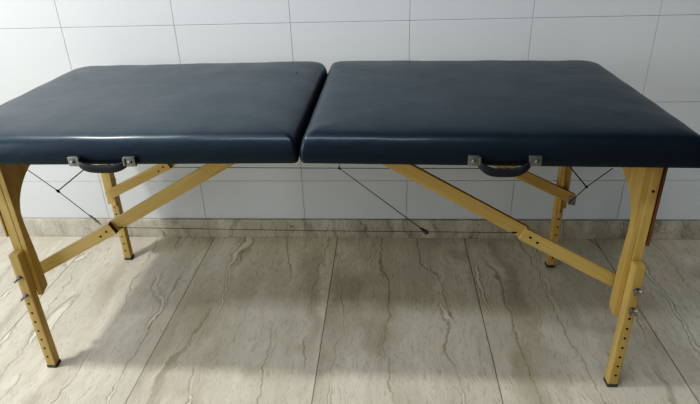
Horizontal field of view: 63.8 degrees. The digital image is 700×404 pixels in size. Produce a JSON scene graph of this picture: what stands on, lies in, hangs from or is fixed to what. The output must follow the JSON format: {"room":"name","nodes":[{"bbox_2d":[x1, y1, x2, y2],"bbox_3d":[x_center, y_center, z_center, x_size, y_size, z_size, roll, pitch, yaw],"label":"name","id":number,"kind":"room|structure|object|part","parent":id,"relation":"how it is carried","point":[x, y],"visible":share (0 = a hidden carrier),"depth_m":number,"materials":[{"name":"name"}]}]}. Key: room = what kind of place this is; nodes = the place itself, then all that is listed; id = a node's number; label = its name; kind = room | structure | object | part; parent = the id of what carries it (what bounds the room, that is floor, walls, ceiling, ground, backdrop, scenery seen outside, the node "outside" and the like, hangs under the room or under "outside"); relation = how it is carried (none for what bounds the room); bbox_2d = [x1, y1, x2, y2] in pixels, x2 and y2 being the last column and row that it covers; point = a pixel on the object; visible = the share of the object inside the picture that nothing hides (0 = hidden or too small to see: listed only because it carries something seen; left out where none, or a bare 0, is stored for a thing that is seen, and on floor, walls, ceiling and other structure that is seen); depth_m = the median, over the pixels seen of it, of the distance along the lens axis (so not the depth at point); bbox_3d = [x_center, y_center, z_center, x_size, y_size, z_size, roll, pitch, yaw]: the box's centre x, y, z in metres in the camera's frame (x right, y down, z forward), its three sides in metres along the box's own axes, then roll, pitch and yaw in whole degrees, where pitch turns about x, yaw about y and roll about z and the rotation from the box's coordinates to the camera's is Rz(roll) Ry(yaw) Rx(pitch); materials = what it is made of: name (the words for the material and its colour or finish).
{"room":"massage room","nodes":[
{"label":"massage room","id":0,"kind":"room"},
{"bbox_2d":[0,236,699,403],"bbox_3d":[0.027,1.190,0.427,12.000,0.060,4.688,0,27,4],"label":"floor","id":1,"kind":"structure","parent":0,"point":[185,320],"depth_m":1.90,"materials":[{"name":"tile"}]},
{"bbox_2d":[0,60,699,386],"bbox_3d":[-0.092,0.018,1.808,1.871,0.792,0.801,1,27,5],"label":"massage table","id":2,"kind":"object","parent":1,"relation":"on","point":[398,115],"visible":1,"depth_m":1.46,"materials":[{"name":"blue leather"}]},
{"bbox_3d":[-0.943,0.070,1.573,0.027,0.426,0.022,1,27,5],"label":"leg","id":3,"kind":"part","parent":2,"relation":"part of","materials":[{"name":"brown wood"}]},
{"bbox_3d":[-0.913,-0.053,1.826,0.014,0.440,0.585,-1,27,2],"label":"panel","id":4,"kind":"part","parent":2,"relation":"part of","materials":[{"name":"yellow wood"}]},
{"bbox_3d":[-0.599,-0.088,1.360,0.123,0.034,0.015,1,27,5],"label":"handle","id":5,"kind":"part","parent":2,"relation":"part of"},
{"bbox_3d":[-0.925,-0.186,2.078,0.027,0.426,0.022,1,27,5],"label":"leg","id":6,"kind":"part","parent":2,"relation":"part of","materials":[{"name":"brown wood"}]},
{"bbox_2d":[0,61,327,164],"bbox_3d":[-0.564,-0.302,1.697,0.944,0.092,0.782,1,27,5],"label":"cushion","id":7,"kind":"object","parent":2,"relation":"on","point":[258,112],"depth_m":1.45,"materials":[{"name":"leather"}]},
{"bbox_3d":[-0.480,-0.033,1.548,0.498,0.036,0.014,-27,21,17],"label":"brace arm","id":8,"kind":"part","parent":2,"relation":"part of","materials":[{"name":"brown wood"}]},
{"bbox_3d":[0.265,-0.026,1.487,0.498,0.036,0.014,27,26,-9],"label":"brace arm","id":9,"kind":"part","parent":2,"relation":"part of","materials":[{"name":"brown wood"}]},
{"bbox_2d":[300,60,699,167],"bbox_3d":[0.364,-0.294,1.621,0.934,0.091,0.782,1,27,5],"label":"cushion","id":10,"kind":"object","parent":2,"relation":"on","point":[572,113],"depth_m":1.35,"materials":[{"name":"leather"}]},
{"bbox_3d":[0.351,-0.079,1.280,0.120,0.043,0.018,1,27,5],"label":"handle","id":11,"kind":"part","parent":2,"relation":"part of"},
{"bbox_3d":[0.759,-0.171,1.939,0.026,0.426,0.022,1,27,5],"label":"leg","id":12,"kind":"part","parent":2,"relation":"part of","materials":[{"name":"brown wood"}]},
{"bbox_3d":[0.783,-0.004,1.980,0.024,0.034,0.010,1,27,5],"label":"latch plate","id":13,"kind":"part","parent":2,"relation":"part of","materials":[{"name":"metal"}]},
{"bbox_3d":[0.731,-0.028,1.696,0.014,0.464,0.585,-1,27,2],"label":"panel","id":14,"kind":"part","parent":2,"relation":"part of","materials":[{"name":"yellow wood"}]},
{"bbox_3d":[0.741,0.085,1.433,0.026,0.426,0.022,1,27,5],"label":"leg","id":15,"kind":"part","parent":2,"relation":"part of","materials":[{"name":"brown wood"}]},
{"bbox_2d":[0,0,699,219],"bbox_3d":[0.127,-1.038,1.878,12.000,2.600,0.120,0,27,4],"label":"wall","id":16,"kind":"structure","parent":0,"point":[653,46],"depth_m":2.08,"materials":[{"name":"tile"}]},
{"bbox_2d":[0,218,699,239],"bbox_3d":[0.160,0.113,2.387,12.000,0.086,0.015,0,27,4],"label":"baseboard","id":17,"kind":"structure","parent":16,"relation":"attached to","point":[146,227],"depth_m":2.39,"materials":[{"name":"stone"}]}
]}

